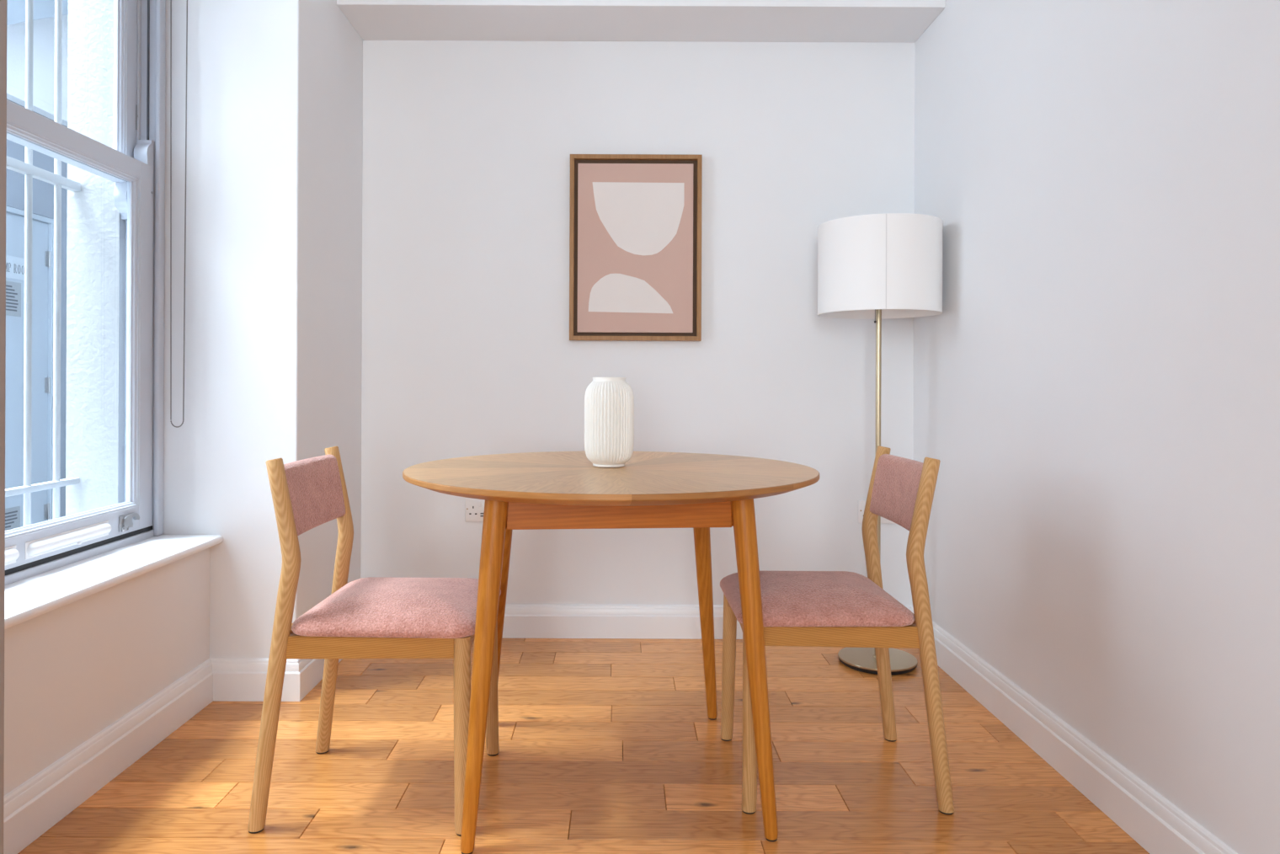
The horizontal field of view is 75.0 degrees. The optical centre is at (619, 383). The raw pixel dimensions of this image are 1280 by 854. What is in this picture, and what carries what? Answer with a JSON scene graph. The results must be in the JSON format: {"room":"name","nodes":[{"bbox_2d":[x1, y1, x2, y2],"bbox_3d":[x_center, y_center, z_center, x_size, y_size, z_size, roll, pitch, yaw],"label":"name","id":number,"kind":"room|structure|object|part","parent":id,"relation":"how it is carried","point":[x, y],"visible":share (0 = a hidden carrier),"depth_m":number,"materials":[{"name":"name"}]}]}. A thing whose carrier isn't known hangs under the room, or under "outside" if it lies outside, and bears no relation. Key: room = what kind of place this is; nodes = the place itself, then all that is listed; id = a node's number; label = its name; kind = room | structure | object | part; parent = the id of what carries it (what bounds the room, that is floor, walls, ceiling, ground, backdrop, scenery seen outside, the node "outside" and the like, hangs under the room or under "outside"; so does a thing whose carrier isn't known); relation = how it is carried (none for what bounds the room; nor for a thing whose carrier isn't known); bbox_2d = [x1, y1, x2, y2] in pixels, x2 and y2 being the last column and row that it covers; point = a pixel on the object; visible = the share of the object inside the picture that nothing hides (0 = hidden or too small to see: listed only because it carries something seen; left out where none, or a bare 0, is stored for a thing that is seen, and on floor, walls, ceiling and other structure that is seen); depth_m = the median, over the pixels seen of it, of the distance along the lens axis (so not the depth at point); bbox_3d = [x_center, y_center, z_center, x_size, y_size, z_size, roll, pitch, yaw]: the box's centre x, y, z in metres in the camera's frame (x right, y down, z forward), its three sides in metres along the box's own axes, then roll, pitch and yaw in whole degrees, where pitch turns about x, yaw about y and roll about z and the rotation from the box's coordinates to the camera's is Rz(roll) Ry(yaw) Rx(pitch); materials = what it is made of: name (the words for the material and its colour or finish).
{"room":"dining room","nodes":[
{"label":"dining room","id":0,"kind":"room"},
{"bbox_2d":[0,0,7,853],"bbox_3d":[-1.299,-0.400,-0.764,0.658,2.800,4.172,0,0,0],"label":"wall","id":1,"kind":"structure","parent":0,"point":[3,3],"depth_m":1.31,"materials":[{"name":"beige paint"}]},
{"bbox_2d":[6,14,68,126],"bbox_3d":[-3.824,-3.211,3.250,0.225,2.900,11.500,0,0,0],"label":"wall","id":2,"kind":"structure","parent":0,"point":[44,29],"depth_m":5.37,"materials":[{"name":"white paint"}]},
{"bbox_2d":[6,0,68,25],"bbox_3d":[-3.609,-2.590,5.300,0.240,1.940,2.600,0,0,0],"label":"sky","id":3,"kind":"structure","parent":0,"point":[16,8],"depth_m":4.97,"materials":[{"name":"blue paint"}]},
{"bbox_2d":[3,0,210,795],"bbox_3d":[-1.429,-0.400,1.917,0.398,2.800,1.190,0,0,0],"label":"wall","id":4,"kind":"structure","parent":0,"point":[73,669],"depth_m":2.44,"materials":[{"name":"paint"}]},
{"bbox_2d":[5,0,80,526],"bbox_3d":[-1.597,-0.636,1.919,0.026,2.070,1.069,0,0,0],"label":"bars","id":5,"kind":"object","parent":4,"relation":"in","point":[27,168],"visible":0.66,"depth_m":2.26,"materials":[{"name":"white paint"}]},
{"bbox_2d":[5,0,165,585],"bbox_3d":[-1.433,-0.605,1.917,0.129,2.172,1.189,0,0,0],"label":"window","id":6,"kind":"structure","parent":4,"relation":"in","point":[136,164],"depth_m":2.42,"materials":[{"name":"grey paint"}]},
{"bbox_2d":[5,544,19,565],"bbox_3d":[-1.384,0.393,1.748,0.020,0.040,0.345,0,0,0],"label":"vent","id":7,"kind":"object","parent":6,"relation":"attached to","point":[12,552],"depth_m":1.90,"materials":[{"name":"white paint"}]},
{"bbox_2d":[25,520,111,559],"bbox_3d":[-1.384,0.393,2.110,0.020,0.040,0.317,0,0,0],"label":"vent","id":8,"kind":"object","parent":6,"relation":"attached to","point":[54,542],"depth_m":2.09,"materials":[{"name":"white paint"}]},
{"bbox_3d":[-1.451,-1.117,1.919,0.038,1.063,1.129,0,0,0],"label":"sash","id":9,"kind":"part","parent":6,"relation":"part of","materials":[{"name":"grey paint"}]},
{"bbox_2d":[170,0,187,427],"bbox_3d":[-1.310,-0.755,2.476,0.077,1.774,0.028,0,0,0],"label":"chain","id":10,"kind":"object","parent":6,"relation":"hanging from","point":[170,0],"visible":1,"depth_m":2.47,"materials":[{"name":"grey metal"}]},
{"bbox_2d":[3,658,213,853],"bbox_3d":[-1.226,0.889,1.917,0.020,0.122,1.190,0,0,0],"label":"baseboard","id":11,"kind":"structure","parent":4,"relation":"attached to","point":[36,805],"depth_m":1.94,"materials":[{"name":"white paint"}]},
{"bbox_2d":[4,534,223,629],"bbox_3d":[-1.293,0.469,1.917,0.195,0.026,1.188,0,0,0],"label":"sill","id":12,"kind":"structure","parent":4,"relation":"attached to","point":[31,597],"depth_m":2.00,"materials":[{"name":"white paint"}]},
{"bbox_2d":[162,0,362,658],"bbox_3d":[-1.299,-0.400,2.826,0.658,2.800,0.628,0,0,0],"label":"wall pier","id":13,"kind":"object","parent":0,"point":[273,296],"visible":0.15,"depth_m":2.51,"materials":[{"name":"paint"}]},
{"bbox_2d":[209,657,299,701],"bbox_3d":[-1.096,0.890,2.502,0.280,0.122,0.020,0,0,0],"label":"baseboard","id":14,"kind":"object","parent":13,"relation":"attached to","point":[234,680],"visible":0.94,"depth_m":2.49,"materials":[{"name":"white paint"}]},
{"bbox_2d":[296,658,342,701],"bbox_3d":[-0.966,0.890,2.816,0.020,0.122,0.648,0,0,0],"label":"baseboard","id":15,"kind":"structure","parent":13,"relation":"attached to","point":[311,670],"depth_m":2.57,"materials":[{"name":"white paint"}]},
{"bbox_2d":[17,638,1149,853],"bbox_3d":[-0.191,0.985,0.214,2.886,0.060,6.152,0,0,0],"label":"floor","id":16,"kind":"structure","parent":0,"point":[606,745],"depth_m":2.05,"materials":[{"name":"brown wood"}]},
{"bbox_2d":[247,445,501,836],"bbox_3d":[-0.546,0.558,1.964,0.484,0.792,0.412,0,0,1],"label":"dining chair","id":17,"kind":"object","parent":16,"relation":"on","point":[371,617],"visible":0.91,"depth_m":1.79,"materials":[{"name":"brown wood"}]},
{"bbox_3d":[-0.741,0.555,1.793,0.105,0.788,0.046,0,0,-13],"label":"leg","id":18,"kind":"part","parent":17,"relation":"part of","materials":[{"name":"brown wood"}]},
{"bbox_3d":[-0.731,0.260,1.967,0.062,0.158,0.316,0,0,1],"label":"backrest","id":19,"kind":"part","parent":17,"relation":"part of","materials":[{"name":"pink fabric"}]},
{"bbox_3d":[-0.735,0.555,2.142,0.105,0.788,0.046,0,0,15],"label":"leg","id":20,"kind":"part","parent":17,"relation":"part of","materials":[{"name":"brown wood"}]},
{"bbox_3d":[-0.540,0.567,1.795,0.375,0.051,0.022,0,0,1],"label":"rail","id":21,"kind":"part","parent":17,"relation":"part of","materials":[{"name":"brown wood"}]},
{"bbox_3d":[-0.507,0.508,1.963,0.406,0.068,0.397,0,0,1],"label":"seat","id":22,"kind":"part","parent":17,"relation":"part of","materials":[{"name":"pink fabric"}]},
{"bbox_3d":[-0.337,0.747,1.783,0.037,0.407,0.057,0,0,-11],"label":"leg","id":23,"kind":"part","parent":17,"relation":"part of","materials":[{"name":"brown wood"}]},
{"bbox_3d":[-0.336,0.566,1.960,0.020,0.046,0.304,0,0,1],"label":"rail","id":24,"kind":"part","parent":17,"relation":"part of","materials":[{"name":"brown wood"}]},
{"bbox_3d":[-0.331,0.747,2.138,0.037,0.407,0.057,0,0,13],"label":"leg","id":25,"kind":"part","parent":17,"relation":"part of","materials":[{"name":"brown wood"}]},
{"bbox_2d":[402,451,819,853],"bbox_3d":[-0.021,0.581,2.040,0.990,0.750,0.990,0,0,-5],"label":"dining table","id":26,"kind":"object","parent":16,"relation":"on","point":[700,492],"visible":0.95,"depth_m":1.77,"materials":[{"name":"brown wood"}]},
{"bbox_3d":[-0.281,0.592,1.732,0.049,0.718,0.114,0,0,40],"label":"leg","id":27,"kind":"part","parent":26,"relation":"part of","materials":[{"name":"brown wood"}]},
{"bbox_3d":[-0.330,0.592,2.300,0.114,0.718,0.049,0,0,40],"label":"leg","id":28,"kind":"part","parent":26,"relation":"part of","materials":[{"name":"brown wood"}]},
{"bbox_2d":[584,377,634,467],"bbox_3d":[-0.026,0.095,2.060,0.122,0.220,0.122,0,0,0],"label":"ribbed vase","id":29,"kind":"object","parent":26,"relation":"on","point":[609,402],"visible":1,"depth_m":2.01,"materials":[{"name":"white ceramic"}]},
{"bbox_3d":[0.238,0.594,2.348,0.049,0.718,0.114,0,0,40],"label":"leg","id":30,"kind":"part","parent":26,"relation":"part of","materials":[{"name":"brown wood"}]},
{"bbox_3d":[0.287,0.595,1.780,0.114,0.718,0.049,0,0,40],"label":"leg","id":31,"kind":"part","parent":26,"relation":"part of","materials":[{"name":"brown wood"}]},
{"bbox_2d":[720,445,954,814],"bbox_3d":[0.507,0.562,2.056,0.484,0.792,0.412,0,0,0],"label":"dining chair","id":32,"kind":"object","parent":16,"relation":"on","point":[843,609],"visible":0.92,"depth_m":1.88,"materials":[{"name":"pink fabric"}]},
{"bbox_3d":[0.293,0.750,2.232,0.037,0.407,0.057,0,0,-12],"label":"leg","id":33,"kind":"part","parent":32,"relation":"part of","materials":[{"name":"brown wood"}]},
{"bbox_3d":[0.296,0.568,2.055,0.020,0.046,0.304,0,0,0],"label":"rail","id":34,"kind":"part","parent":32,"relation":"part of","materials":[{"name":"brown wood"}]},
{"bbox_3d":[0.295,0.750,1.878,0.037,0.407,0.057,0,0,11],"label":"leg","id":35,"kind":"part","parent":32,"relation":"part of","materials":[{"name":"brown wood"}]},
{"bbox_3d":[0.469,0.512,2.056,0.406,0.068,0.396,0,0,0],"label":"seat","id":36,"kind":"part","parent":32,"relation":"part of","materials":[{"name":"pink fabric"}]},
{"bbox_3d":[0.499,0.572,1.887,0.375,0.051,0.022,0,0,0],"label":"rail","id":37,"kind":"part","parent":32,"relation":"part of","materials":[{"name":"brown wood"}]},
{"bbox_3d":[0.698,0.561,2.231,0.105,0.788,0.046,0,0,-14],"label":"leg","id":38,"kind":"part","parent":32,"relation":"part of","materials":[{"name":"brown wood"}]},
{"bbox_3d":[0.695,0.266,2.057,0.062,0.158,0.316,0,0,0],"label":"backrest","id":39,"kind":"part","parent":32,"relation":"part of","materials":[{"name":"pink fabric"}]},
{"bbox_3d":[0.700,0.561,1.883,0.105,0.788,0.046,0,0,14],"label":"leg","id":40,"kind":"part","parent":32,"relation":"part of","materials":[{"name":"brown wood"}]},
{"bbox_2d":[817,213,943,675],"bbox_3d":[0.887,0.209,2.862,0.409,1.502,0.409,0,0,0],"label":"floor lamp","id":41,"kind":"object","parent":16,"relation":"on","point":[877,267],"visible":0.88,"depth_m":2.71,"materials":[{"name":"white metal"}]},
{"bbox_3d":[0.890,-0.389,2.862,0.409,0.306,0.409,0,0,0],"label":"lamp shade","id":42,"kind":"part","parent":41,"relation":"part of","materials":[{"name":"white fabric"}]},
{"bbox_2d":[360,40,914,605],"bbox_3d":[-0.185,-0.395,3.215,2.886,2.800,0.150,0,0,0],"label":"wall","id":43,"kind":"structure","parent":0,"point":[467,349],"depth_m":3.14,"materials":[{"name":"paint"}]},
{"bbox_2d":[464,498,485,521],"bbox_3d":[-0.508,0.477,3.133,0.147,0.087,0.012,0,0,0],"label":"wall socket","id":44,"kind":"object","parent":43,"relation":"attached to","point":[474,508],"visible":0.44,"depth_m":3.13,"materials":[{"name":"white plastic"}]},
{"bbox_2d":[569,154,702,341],"bbox_3d":[0.059,-0.507,3.124,0.493,0.694,0.030,0,0,0],"label":"framed print","id":45,"kind":"object","parent":43,"relation":"attached to","point":[635,220],"visible":1,"depth_m":3.12,"materials":[{"name":"pink paper"}]},
{"bbox_2d":[502,603,911,639],"bbox_3d":[0.063,0.895,3.130,2.078,0.122,0.020,0,0,0],"label":"baseboard","id":46,"kind":"structure","parent":43,"relation":"attached to","point":[521,621],"depth_m":3.12,"materials":[{"name":"white paint"}]},
{"bbox_2d":[858,500,895,523],"bbox_3d":[0.970,0.483,3.133,0.147,0.087,0.012,0,0,0],"label":"wall socket","id":47,"kind":"object","parent":43,"relation":"attached to","point":[861,504],"visible":0.24,"depth_m":3.13,"materials":[{"name":"white plastic"}]},
{"bbox_2d":[336,0,945,42],"bbox_3d":[0.074,-1.540,2.991,2.078,0.507,0.297,0,0,0],"label":"ceiling","id":48,"kind":"structure","parent":0,"point":[532,20],"depth_m":2.95,"materials":[{"name":"paint"}]},
{"bbox_2d":[912,0,1279,853],"bbox_3d":[1.183,-0.389,0.145,0.150,2.800,5.990,0,0,0],"label":"wall","id":49,"kind":"structure","parent":0,"point":[1096,379],"depth_m":1.86,"materials":[{"name":"paint"}]},
{"bbox_2d":[910,605,1237,853],"bbox_3d":[1.092,0.899,0.220,0.020,0.122,5.840,0,0,0],"label":"baseboard","id":50,"kind":"structure","parent":49,"relation":"attached to","point":[1154,822],"depth_m":1.95,"materials":[{"name":"white paint"}]},
{"label":"outside","id":51,"kind":"structure","parent":0,"visible":0},
{"bbox_2d":[5,98,67,517],"bbox_3d":[-3.874,-0.261,3.250,0.150,3.000,11.500,0,0,0],"label":"wall","id":52,"kind":"structure","parent":51,"point":[43,192],"depth_m":5.57,"materials":[{"name":"white paint"}]},
{"bbox_2d":[5,205,53,530],"bbox_3d":[-3.824,-0.013,5.173,0.072,2.165,0.855,0,0,0],"label":"door","id":53,"kind":"structure","parent":52,"relation":"in","point":[43,227],"depth_m":5.42,"materials":[{"name":"blue paint"}]}
]}

